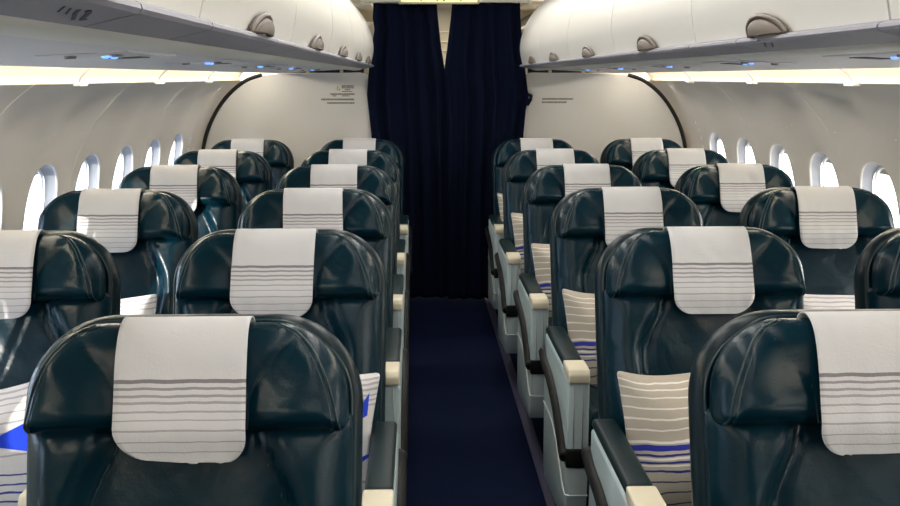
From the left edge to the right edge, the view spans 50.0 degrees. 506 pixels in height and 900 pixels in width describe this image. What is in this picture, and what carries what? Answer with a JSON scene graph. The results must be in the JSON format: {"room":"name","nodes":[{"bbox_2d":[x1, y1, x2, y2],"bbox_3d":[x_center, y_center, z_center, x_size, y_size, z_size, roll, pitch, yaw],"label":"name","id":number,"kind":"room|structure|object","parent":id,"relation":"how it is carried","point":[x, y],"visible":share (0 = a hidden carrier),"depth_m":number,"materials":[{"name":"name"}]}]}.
{"room":"aircraft cabin","nodes":[
{"label":"aircraft cabin","id":0,"kind":"room"},
{"bbox_2d":[0,80,241,229],"bbox_3d":[-1.470,0.393,2.210,0.391,1.526,9.500,0,10,-2],"label":"wall","id":1,"kind":"structure","parent":0,"point":[52,129],"depth_m":4.05,"materials":[{"name":"white plastic"}]},
{"bbox_2d":[33,169,43,229],"bbox_3d":[-1.694,-0.145,3.857,0.102,0.394,0.292,0,10,-2],"label":"window","id":2,"kind":"structure","parent":1,"relation":"in","point":[40,179],"depth_m":3.98,"materials":[{"name":"white glass"}]},
{"bbox_2d":[81,159,87,189],"bbox_3d":[-1.711,-0.241,4.386,0.102,0.394,0.292,0,10,-2],"label":"window","id":3,"kind":"structure","parent":1,"relation":"in","point":[85,165],"depth_m":4.49,"materials":[{"name":"white glass"}]},
{"bbox_2d":[115,151,122,188],"bbox_3d":[-1.728,-0.338,4.914,0.102,0.394,0.292,0,10,-2],"label":"window","id":4,"kind":"structure","parent":1,"relation":"in","point":[120,159],"depth_m":5.03,"materials":[{"name":"white glass"}]},
{"bbox_2d":[0,66,242,86],"bbox_3d":[-1.167,-0.394,1.970,0.227,0.136,9.290,0,10,-2],"label":"trim","id":5,"kind":"structure","parent":1,"relation":"attached to","point":[9,75],"depth_m":3.60,"materials":[{"name":"beige plastic"}]},
{"bbox_2d":[145,145,150,166],"bbox_3d":[-1.746,-0.434,5.443,0.102,0.394,0.292,0,10,-2],"label":"window","id":6,"kind":"structure","parent":1,"relation":"in","point":[149,150],"depth_m":5.55,"materials":[{"name":"white glass"}]},
{"bbox_2d":[168,142,173,164],"bbox_3d":[-1.763,-0.530,5.971,0.102,0.394,0.292,0,10,-2],"label":"window","id":7,"kind":"structure","parent":1,"relation":"in","point":[172,149],"depth_m":6.09,"materials":[{"name":"white glass"}]},
{"bbox_2d":[216,68,367,91],"bbox_3d":[-1.270,-0.974,7.968,1.200,2.150,2.200,0,10,-2],"label":"wall","id":8,"kind":"structure","parent":0,"point":[244,75],"depth_m":6.80,"materials":[{"name":"grey plastic"}]},
{"bbox_2d":[351,1,372,21],"bbox_3d":[-0.656,-1.838,7.383,0.200,0.030,1.980,0,10,-2],"label":"trim","id":9,"kind":"structure","parent":8,"relation":"attached to","point":[366,9],"depth_m":6.83,"materials":[{"name":"beige plastic"}]},
{"bbox_2d":[366,9,450,71],"bbox_3d":[-0.106,-1.206,9.100,3.600,2.200,0.065,0,10,-2],"label":"wall","id":10,"kind":"structure","parent":0,"point":[444,15],"depth_m":8.92,"materials":[{"name":"beige plastic"}]},
{"bbox_2d":[201,69,686,167],"bbox_3d":[-0.027,-0.484,6.735,3.472,1.595,0.050,0,10,-2],"label":"wall","id":11,"kind":"structure","parent":0,"point":[289,109],"depth_m":6.63,"materials":[{"name":"white plastic"}]},
{"bbox_2d":[0,35,340,72],"bbox_3d":[-0.791,-0.410,1.979,0.488,0.047,9.290,0,10,-2],"label":"overhead panel","id":12,"kind":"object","parent":11,"relation":"attached to","point":[14,51],"depth_m":2.27,"materials":[{"name":"white plastic"}]},
{"bbox_2d":[35,50,175,59],"bbox_3d":[-0.686,-0.401,1.959,0.170,0.019,0.360,0,10,-2],"label":"passenger service unit","id":13,"kind":"object","parent":12,"relation":"in","point":[126,54],"visible":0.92,"depth_m":1.88,"materials":[{"name":"white plastic"}]},
{"bbox_2d":[167,59,248,64],"bbox_3d":[-0.717,-0.569,2.883,0.170,0.019,0.360,0,10,-2],"label":"passenger service unit","id":14,"kind":"object","parent":12,"relation":"in","point":[226,61],"visible":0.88,"depth_m":2.78,"materials":[{"name":"white plastic"}]},
{"bbox_2d":[230,64,287,67],"bbox_3d":[-0.747,-0.738,3.808,0.170,0.019,0.360,0,10,-2],"label":"passenger service unit","id":15,"kind":"object","parent":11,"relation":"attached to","point":[269,65],"visible":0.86,"depth_m":3.69,"materials":[{"name":"white plastic"}]},
{"bbox_2d":[268,66,312,69],"bbox_3d":[-0.777,-0.906,4.732,0.170,0.019,0.360,0,10,-2],"label":"passenger service unit","id":16,"kind":"object","parent":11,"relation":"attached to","point":[290,68],"visible":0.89,"depth_m":4.62,"materials":[{"name":"white plastic"}]},
{"bbox_2d":[298,68,326,70],"bbox_3d":[-0.807,-1.075,5.656,0.170,0.019,0.360,0,10,-2],"label":"passenger service unit","id":17,"kind":"object","parent":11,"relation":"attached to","point":[321,68],"visible":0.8,"depth_m":5.54,"materials":[{"name":"white plastic"}]},
{"bbox_2d":[321,85,354,103],"bbox_3d":[-0.765,-1.082,6.591,0.228,0.125,0.001,0,10,-2],"label":"placard","id":18,"kind":"object","parent":11,"relation":"attached to","point":[343,86],"visible":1,"depth_m":6.59,"materials":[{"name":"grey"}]},
{"bbox_2d":[527,93,532,105],"bbox_3d":[0.534,-1.039,6.529,0.047,0.089,0.031,6,12,29],"label":"tieback","id":19,"kind":"object","parent":11,"relation":"attached to","point":[530,95],"visible":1,"depth_m":6.52,"materials":[{"name":"blue"}]},
{"bbox_2d":[542,98,572,102],"bbox_3d":[0.739,-1.049,6.646,0.213,0.034,0.001,0,10,-2],"label":"placard","id":20,"kind":"object","parent":11,"relation":"attached to","point":[542,98],"visible":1,"depth_m":6.64,"materials":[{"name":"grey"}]},
{"bbox_2d":[569,68,602,70],"bbox_3d":[0.812,-1.084,5.707,0.170,0.019,0.360,0,10,-2],"label":"passenger service unit","id":21,"kind":"object","parent":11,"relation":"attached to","point":[577,68],"visible":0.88,"depth_m":5.66,"materials":[{"name":"white plastic"}]},
{"bbox_2d":[597,67,644,69],"bbox_3d":[0.843,-0.915,4.783,0.170,0.019,0.360,0,10,-2],"label":"passenger service unit","id":22,"kind":"object","parent":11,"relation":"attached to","point":[619,68],"visible":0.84,"depth_m":4.67,"materials":[{"name":"white plastic"}]},
{"bbox_2d":[637,64,701,67],"bbox_3d":[0.873,-0.747,3.859,0.170,0.019,0.360,0,10,-2],"label":"passenger service unit","id":23,"kind":"object","parent":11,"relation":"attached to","point":[651,65],"visible":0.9,"depth_m":3.77,"materials":[{"name":"white plastic"}]},
{"bbox_2d":[532,42,899,70],"bbox_3d":[0.736,-0.412,1.932,0.115,0.034,9.100,0,10,-2],"label":"trim","id":24,"kind":"structure","parent":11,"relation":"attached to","point":[883,47],"depth_m":2.10,"materials":[{"name":"white plastic"}]},
{"bbox_2d":[558,55,899,72],"bbox_3d":[1.036,-0.421,2.037,0.488,0.047,9.290,0,10,-2],"label":"trim","id":25,"kind":"structure","parent":11,"relation":"attached to","point":[803,62],"depth_m":3.12,"materials":[{"name":"white plastic"}]},
{"bbox_2d":[702,60,796,64],"bbox_3d":[0.903,-0.578,2.934,0.170,0.019,0.360,0,10,-2],"label":"passenger service unit","id":26,"kind":"object","parent":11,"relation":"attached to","point":[735,62],"visible":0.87,"depth_m":2.85,"materials":[{"name":"white plastic"}]},
{"bbox_2d":[823,51,899,59],"bbox_3d":[0.933,-0.410,2.010,0.170,0.019,0.360,0,10,-2],"label":"passenger service unit","id":27,"kind":"object","parent":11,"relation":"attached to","point":[895,55],"visible":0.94,"depth_m":2.04,"materials":[{"name":"white plastic"}]},
{"bbox_2d":[350,0,543,8],"bbox_3d":[0.082,-1.192,3.142,1.440,0.130,11.800,0,10,-2],"label":"ceiling","id":28,"kind":"structure","parent":0,"point":[439,6],"depth_m":8.50,"materials":[{"name":"grey plastic"}]},
{"bbox_2d":[0,0,212,39],"bbox_3d":[-0.784,-0.460,0.831,0.953,0.502,1.000,0,10,-2],"label":"bin","id":29,"kind":"object","parent":28,"relation":"attached to","point":[161,19],"visible":1,"depth_m":1.04,"materials":[{"name":"white plastic"}]},
{"bbox_2d":[57,6,91,20],"bbox_3d":[-0.353,-0.227,0.916,0.025,0.008,0.117,-2,11,-12],"label":"row marking","id":30,"kind":"object","parent":29,"relation":"attached to","point":[88,12],"visible":1,"depth_m":0.92,"materials":[{"name":"grey"}]},
{"bbox_2d":[0,15,360,69],"bbox_3d":[-0.485,-0.405,1.893,0.115,0.034,9.100,0,10,-2],"label":"overhead bin underside","id":31,"kind":"structure","parent":29,"relation":"attached to","point":[9,26],"depth_m":1.25,"materials":[{"name":"white plastic"}]},
{"bbox_2d":[169,0,297,54],"bbox_3d":[-0.816,-0.639,1.815,0.953,0.502,1.000,0,10,-2],"label":"bin","id":32,"kind":"object","parent":28,"relation":"attached to","point":[256,26],"visible":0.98,"depth_m":1.76,"materials":[{"name":"white plastic"}]},
{"bbox_2d":[274,0,333,61],"bbox_3d":[-0.849,-0.818,2.798,0.953,0.502,1.000,0,10,-2],"label":"bin","id":33,"kind":"object","parent":28,"relation":"attached to","point":[313,25],"visible":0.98,"depth_m":2.75,"materials":[{"name":"white plastic"}]},
{"bbox_2d":[316,0,352,64],"bbox_3d":[-0.881,-0.997,3.781,0.953,0.502,1.000,0,10,-2],"label":"bin","id":34,"kind":"object","parent":28,"relation":"attached to","point":[341,38],"visible":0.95,"depth_m":3.73,"materials":[{"name":"white plastic"}]},
{"bbox_2d":[341,0,364,66],"bbox_3d":[-0.913,-1.177,4.764,0.953,0.502,1.000,0,10,-2],"label":"bin","id":35,"kind":"object","parent":28,"relation":"attached to","point":[357,47],"visible":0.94,"depth_m":4.72,"materials":[{"name":"white plastic"}]},
{"bbox_2d":[349,0,373,68],"bbox_3d":[-0.946,-1.363,5.785,0.953,0.502,1.075,0,10,-2],"label":"bin","id":36,"kind":"object","parent":28,"relation":"attached to","point":[368,47],"visible":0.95,"depth_m":5.68,"materials":[{"name":"white plastic"}]},
{"bbox_2d":[399,0,478,3],"bbox_3d":[-0.072,-1.704,6.339,0.530,0.136,0.039,0,10,-2],"label":"exit sign","id":37,"kind":"object","parent":28,"relation":"attached to","point":[400,1],"visible":1,"depth_m":6.33,"materials":[{"name":"beige plastic"}]},
{"bbox_2d":[361,0,531,3],"bbox_3d":[-0.024,-1.715,6.414,1.134,0.120,0.100,0,10,-2],"label":"rail","id":38,"kind":"object","parent":28,"relation":"attached to","point":[362,1],"visible":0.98,"depth_m":6.38,"materials":[{"name":"white plastic"}]},
{"bbox_2d":[367,3,447,297],"bbox_3d":[-0.283,-0.678,6.624,0.557,2.010,0.067,0,10,-2],"label":"curtain","id":39,"kind":"object","parent":38,"relation":"hanging from","point":[406,90],"visible":0.73,"depth_m":6.57,"materials":[{"name":"blue fabric"}]},
{"bbox_2d":[445,3,528,299],"bbox_3d":[0.248,-0.671,6.584,0.569,2.010,0.066,0,10,-2],"label":"curtain","id":40,"kind":"object","parent":38,"relation":"hanging from","point":[487,96],"visible":0.73,"depth_m":6.54,"materials":[{"name":"blue fabric"}]},
{"bbox_2d":[520,0,555,68],"bbox_3d":[0.940,-1.373,5.844,0.953,0.502,1.075,0,10,-2],"label":"bin","id":41,"kind":"object","parent":28,"relation":"attached to","point":[530,51],"visible":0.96,"depth_m":5.76,"materials":[{"name":"white plastic"}]},
{"bbox_2d":[540,0,577,66],"bbox_3d":[0.973,-1.188,4.824,0.953,0.502,1.000,0,10,-2],"label":"bin","id":42,"kind":"object","parent":28,"relation":"attached to","point":[554,46],"visible":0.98,"depth_m":4.76,"materials":[{"name":"white plastic"}]},
{"bbox_2d":[567,0,626,64],"bbox_3d":[1.005,-1.008,3.841,0.953,0.502,1.000,0,10,-2],"label":"bin","id":43,"kind":"object","parent":28,"relation":"attached to","point":[590,39],"visible":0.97,"depth_m":3.78,"materials":[{"name":"white plastic"}]},
{"bbox_2d":[610,0,713,61],"bbox_3d":[1.037,-0.829,2.857,0.953,0.502,1.000,0,10,-2],"label":"bin","id":44,"kind":"object","parent":28,"relation":"attached to","point":[642,30],"visible":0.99,"depth_m":2.79,"materials":[{"name":"white plastic"}]},
{"bbox_2d":[689,0,899,55],"bbox_3d":[1.069,-0.650,1.874,0.953,0.502,1.000,0,10,-2],"label":"bin","id":45,"kind":"object","parent":28,"relation":"attached to","point":[721,27],"visible":0.99,"depth_m":1.79,"materials":[{"name":"white plastic"}]},
{"bbox_2d":[878,0,899,35],"bbox_3d":[1.101,-0.471,0.891,0.953,0.502,1.000,0,10,-2],"label":"bin","id":46,"kind":"object","parent":28,"relation":"attached to","point":[889,26],"visible":1,"depth_m":1.39,"materials":[{"name":"white plastic"}]},
{"bbox_2d":[406,296,588,505],"bbox_3d":[0.082,0.953,3.533,3.560,0.050,11.800,0,10,-2],"label":"floor","id":47,"kind":"structure","parent":0,"point":[468,445],"depth_m":4.47,"materials":[{"name":"blue carpet"}]},
{"bbox_2d":[0,230,120,389],"bbox_3d":[-1.169,0.558,2.329,0.607,1.158,0.764,0,10,-2],"label":"chair","id":48,"kind":"object","parent":47,"relation":"on","point":[53,282],"visible":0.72,"depth_m":2.46,"materials":[{"name":"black leather"}]},
{"bbox_2d":[0,382,28,505],"bbox_3d":[-1.163,0.484,2.345,0.392,0.350,0.149,0,10,-2],"label":"pillow","id":49,"kind":"object","parent":48,"relation":"on","point":[13,438],"visible":0.34,"depth_m":2.31,"materials":[{"name":"white fabric"}]},
{"bbox_2d":[38,189,197,313],"bbox_3d":[-1.203,0.390,3.253,0.607,1.158,0.764,0,10,-2],"label":"chair","id":50,"kind":"object","parent":47,"relation":"on","point":[147,233],"visible":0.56,"depth_m":3.37,"materials":[{"name":"black leather"}]},
{"bbox_2d":[120,294,156,314],"bbox_3d":[-1.193,0.318,3.269,0.392,0.345,0.151,0,10,-2],"label":"pillow","id":51,"kind":"object","parent":50,"relation":"on","point":[146,304],"visible":0.11,"depth_m":3.27,"materials":[{"name":"white fabric"}]},
{"bbox_2d":[118,165,241,239],"bbox_3d":[-1.244,0.221,4.177,0.607,1.158,0.764,0,10,-2],"label":"chair","id":52,"kind":"object","parent":47,"relation":"on","point":[213,194],"visible":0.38,"depth_m":4.30,"materials":[{"name":"black leather"}]},
{"bbox_2d":[23,313,362,505],"bbox_3d":[-0.475,0.725,1.413,0.779,1.158,0.789,0,10,-2],"label":"chair","id":53,"kind":"object","parent":47,"relation":"on","point":[143,409],"visible":1,"depth_m":1.55,"materials":[{"name":"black leather"}]},
{"bbox_2d":[18,228,406,505],"bbox_3d":[-0.495,0.557,2.338,0.779,1.158,0.789,0,10,-2],"label":"chair","id":54,"kind":"object","parent":47,"relation":"on","point":[333,279],"visible":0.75,"depth_m":2.46,"materials":[{"name":"black leather"}]},
{"bbox_2d":[360,373,379,493],"bbox_3d":[-0.384,0.458,2.371,0.425,0.386,0.148,0,10,-2],"label":"pillow","id":55,"kind":"object","parent":54,"relation":"on","point":[370,382],"visible":0.1,"depth_m":2.38,"materials":[{"name":"beige fabric"}]},
{"bbox_2d":[173,149,272,210],"bbox_3d":[-1.274,0.053,5.101,0.607,1.158,0.764,0,10,-2],"label":"chair","id":56,"kind":"object","parent":47,"relation":"on","point":[252,171],"visible":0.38,"depth_m":5.22,"materials":[{"name":"black leather"}]},
{"bbox_2d":[211,139,293,189],"bbox_3d":[-1.304,-0.116,6.026,0.607,1.158,0.764,0,10,-2],"label":"chair","id":57,"kind":"object","parent":47,"relation":"on","point":[280,158],"visible":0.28,"depth_m":6.15,"materials":[{"name":"black leather"}]},
{"bbox_2d":[237,188,408,459],"bbox_3d":[-0.529,0.388,3.262,0.779,1.158,0.789,0,10,-2],"label":"chair","id":58,"kind":"object","parent":47,"relation":"on","point":[361,213],"visible":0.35,"depth_m":3.38,"materials":[{"name":"black leather"}]},
{"bbox_2d":[276,164,409,350],"bbox_3d":[-0.565,0.220,4.186,0.779,1.158,0.789,0,10,-2],"label":"chair","id":59,"kind":"object","parent":47,"relation":"on","point":[371,179],"visible":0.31,"depth_m":4.31,"materials":[{"name":"black leather"}]},
{"bbox_2d":[301,149,409,311],"bbox_3d":[-0.601,0.051,5.111,0.779,1.158,0.789,0,10,-2],"label":"chair","id":60,"kind":"object","parent":47,"relation":"on","point":[383,161],"visible":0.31,"depth_m":5.24,"materials":[{"name":"black leather"}]},
{"bbox_2d":[320,138,411,275],"bbox_3d":[-0.626,-0.117,6.035,0.779,1.158,0.789,0,10,-2],"label":"chair","id":61,"kind":"object","parent":47,"relation":"on","point":[385,146],"visible":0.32,"depth_m":6.17,"materials":[{"name":"black leather"}]},
{"bbox_2d":[484,297,555,505],"bbox_3d":[0.417,1.148,2.308,0.046,0.006,9.300,0,10,-2],"label":"trim","id":62,"kind":"structure","parent":47,"relation":"on","point":[533,443],"depth_m":4.39,"materials":[{"name":"grey"}]},
{"bbox_2d":[485,138,573,308],"bbox_3d":[0.619,-0.124,6.074,0.779,1.158,0.789,0,10,-2],"label":"chair","id":63,"kind":"object","parent":47,"relation":"on","point":[494,232],"visible":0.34,"depth_m":6.19,"materials":[{"name":"black leather"}]},
{"bbox_2d":[497,193,503,223],"bbox_3d":[0.505,-0.218,6.102,0.411,0.366,0.151,-1,10,-3],"label":"pillow","id":64,"kind":"object","parent":63,"relation":"on","point":[499,195],"visible":0.05,"depth_m":6.10,"materials":[{"name":"beige fabric"}]},
{"bbox_2d":[494,149,599,352],"bbox_3d":[0.637,0.044,5.150,0.779,1.158,0.789,0,10,-2],"label":"chair","id":65,"kind":"object","parent":47,"relation":"on","point":[519,167],"visible":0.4,"depth_m":5.26,"materials":[{"name":"black leather"}]},
{"bbox_2d":[511,213,523,272],"bbox_3d":[0.535,-0.053,5.177,0.416,0.372,0.150,0,10,0],"label":"pillow","id":66,"kind":"object","parent":65,"relation":"on","point":[517,218],"visible":0.12,"depth_m":5.16,"materials":[{"name":"beige fabric"}]},
{"bbox_2d":[513,164,641,417],"bbox_3d":[0.679,0.213,4.226,0.779,1.158,0.789,0,10,-2],"label":"chair","id":67,"kind":"object","parent":47,"relation":"on","point":[547,186],"visible":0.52,"depth_m":4.33,"materials":[{"name":"black leather"}]},
{"bbox_2d":[531,243,551,317],"bbox_3d":[0.566,0.118,4.254,0.413,0.367,0.148,0,10,-2],"label":"pillow","id":68,"kind":"object","parent":67,"relation":"on","point":[540,252],"visible":0.12,"depth_m":4.23,"materials":[{"name":"beige fabric"}]},
{"bbox_2d":[548,317,551,326],"bbox_3d":[0.628,0.359,4.154,0.489,0.153,0.520,0,10,-2],"label":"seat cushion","id":69,"kind":"object","parent":67,"relation":"on","point":[549,318],"depth_m":4.13,"materials":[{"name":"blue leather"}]},
{"bbox_2d":[538,187,702,505],"bbox_3d":[0.709,0.381,3.301,0.779,1.158,0.789,0,10,-2],"label":"chair","id":70,"kind":"object","parent":47,"relation":"on","point":[585,221],"visible":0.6,"depth_m":3.41,"materials":[{"name":"black leather"}]},
{"bbox_2d":[562,289,596,385],"bbox_3d":[0.596,0.286,3.329,0.411,0.368,0.150,-1,10,-3],"label":"pillow","id":71,"kind":"object","parent":70,"relation":"on","point":[579,307],"visible":0.25,"depth_m":3.30,"materials":[{"name":"beige fabric"}]},
{"bbox_2d":[588,385,598,445],"bbox_3d":[0.658,0.527,3.230,0.489,0.153,0.520,0,10,-2],"label":"seat cushion","id":72,"kind":"object","parent":70,"relation":"on","point":[593,392],"depth_m":3.06,"materials":[{"name":"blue leather"}]},
{"bbox_2d":[600,138,680,170],"bbox_3d":[1.296,-0.131,6.108,0.607,1.158,0.764,0,10,-2],"label":"chair","id":73,"kind":"object","parent":47,"relation":"on","point":[624,153],"visible":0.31,"depth_m":6.22,"materials":[{"name":"black leather"}]},
{"bbox_2d":[631,148,728,188],"bbox_3d":[1.326,0.038,5.184,0.607,1.158,0.764,0,10,-2],"label":"chair","id":74,"kind":"object","parent":47,"relation":"on","point":[653,168],"visible":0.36,"depth_m":5.30,"materials":[{"name":"black leather"}]},
{"bbox_2d":[581,226,805,505],"bbox_3d":[0.735,0.549,2.377,0.779,1.158,0.789,0,10,-2],"label":"chair","id":75,"kind":"object","parent":47,"relation":"on","point":[661,293],"visible":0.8,"depth_m":2.50,"materials":[{"name":"black leather"}]},
{"bbox_2d":[617,371,691,505],"bbox_3d":[0.626,0.456,2.406,0.413,0.365,0.150,0,10,-2],"label":"pillow","id":76,"kind":"object","parent":75,"relation":"on","point":[655,408],"visible":0.33,"depth_m":2.37,"materials":[{"name":"beige fabric"}]},
{"bbox_2d":[674,163,793,225],"bbox_3d":[1.348,0.206,4.259,0.607,1.158,0.764,0,10,-2],"label":"chair","id":77,"kind":"object","parent":47,"relation":"on","point":[720,191],"visible":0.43,"depth_m":4.37,"materials":[{"name":"black leather"}]},
{"bbox_2d":[688,309,899,505],"bbox_3d":[0.761,0.718,1.453,0.779,1.158,0.789,0,10,-2],"label":"chair","id":78,"kind":"object","parent":47,"relation":"on","point":[793,407],"visible":1,"depth_m":1.58,"materials":[{"name":"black leather"}]},
{"bbox_2d":[738,186,894,294],"bbox_3d":[1.372,0.375,3.335,0.607,1.158,0.764,0,10,-2],"label":"chair","id":79,"kind":"object","parent":47,"relation":"on","point":[828,228],"visible":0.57,"depth_m":3.45,"materials":[{"name":"black leather"}]},
{"bbox_2d":[804,294,854,308],"bbox_3d":[1.364,0.306,3.351,0.392,0.339,0.150,0,10,-2],"label":"pillow","id":80,"kind":"object","parent":79,"relation":"on","point":[810,301],"visible":0.08,"depth_m":3.34,"materials":[{"name":"beige fabric"}]},
{"bbox_2d":[854,227,899,308],"bbox_3d":[1.417,0.543,2.411,0.607,1.158,0.764,0,10,-2],"label":"chair","id":81,"kind":"object","parent":47,"relation":"on","point":[877,270],"visible":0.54,"depth_m":2.56,"materials":[{"name":"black leather"}]},
{"bbox_2d":[521,13,684,102],"bbox_3d":[1.129,-0.988,8.044,1.200,2.150,2.200,0,10,-2],"label":"wall","id":82,"kind":"structure","parent":0,"point":[524,20],"depth_m":6.89,"materials":[{"name":"grey plastic"}]},
{"bbox_2d":[520,1,542,18],"bbox_3d":[0.544,-1.845,7.421,0.200,0.030,1.980,0,10,-2],"label":"trim","id":83,"kind":"structure","parent":82,"relation":"attached to","point":[526,9],"depth_m":6.73,"materials":[{"name":"beige plastic"}]},
{"bbox_2d":[647,80,899,219],"bbox_3d":[1.708,0.375,2.311,0.391,1.526,9.500,0,10,-2],"label":"wall","id":84,"kind":"structure","parent":0,"point":[857,129],"depth_m":4.51,"materials":[{"name":"white plastic"}]},
{"bbox_2d":[718,137,722,154],"bbox_3d":[1.753,-0.551,6.082,0.102,0.394,0.292,0,10,-2],"label":"window","id":85,"kind":"structure","parent":84,"relation":"in","point":[719,139],"depth_m":6.18,"materials":[{"name":"white glass"}]},
{"bbox_2d":[746,142,750,162],"bbox_3d":[1.770,-0.454,5.554,0.102,0.394,0.292,0,10,-2],"label":"window","id":86,"kind":"structure","parent":84,"relation":"in","point":[748,146],"depth_m":5.65,"materials":[{"name":"white glass"}]},
{"bbox_2d":[647,68,899,86],"bbox_3d":[1.412,-0.409,2.051,0.227,0.136,9.290,0,10,-2],"label":"trim","id":87,"kind":"structure","parent":84,"relation":"attached to","point":[849,77],"depth_m":4.04,"materials":[{"name":"beige plastic"}]},
{"bbox_2d":[780,148,785,171],"bbox_3d":[1.787,-0.358,5.025,0.102,0.394,0.292,0,10,-2],"label":"window","id":88,"kind":"structure","parent":84,"relation":"in","point":[782,154],"depth_m":5.12,"materials":[{"name":"white glass"}]},
{"bbox_2d":[821,156,831,185],"bbox_3d":[1.804,-0.262,4.497,0.102,0.394,0.292,0,10,-2],"label":"window","id":89,"kind":"structure","parent":84,"relation":"in","point":[826,160],"depth_m":4.59,"materials":[{"name":"white glass"}]},
{"bbox_2d":[874,166,888,196],"bbox_3d":[1.822,-0.165,3.968,0.102,0.394,0.292,0,10,-2],"label":"window","id":90,"kind":"structure","parent":84,"relation":"in","point":[880,170],"depth_m":4.05,"materials":[{"name":"white glass"}]},
{"bbox_2d":[879,169,888,175],"bbox_3d":[1.791,-0.328,3.937,0.011,0.028,0.204,0,10,-2],"label":"shade","id":91,"kind":"object","parent":90,"relation":"attached to","point":[881,171],"depth_m":3.99,"materials":[{"name":"grey plastic"}]},
{"label":"outside","id":92,"kind":"structure","parent":0,"visible":0},
{"bbox_2d":[23,155,173,229],"bbox_3d":[-29.796,4.890,-0.081,60.000,0.100,120.000,0,10,-2],"label":"ground","id":93,"kind":"structure","parent":92,"point":[29,218],"depth_m":39.30,"materials":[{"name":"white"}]},
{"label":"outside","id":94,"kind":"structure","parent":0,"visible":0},
{"bbox_2d":[723,154,899,227],"bbox_3d":[30.173,4.544,1.813,60.000,0.100,120.000,0,10,-2],"label":"windows","id":95,"kind":"structure","parent":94,"point":[887,193],"depth_m":43.53,"materials":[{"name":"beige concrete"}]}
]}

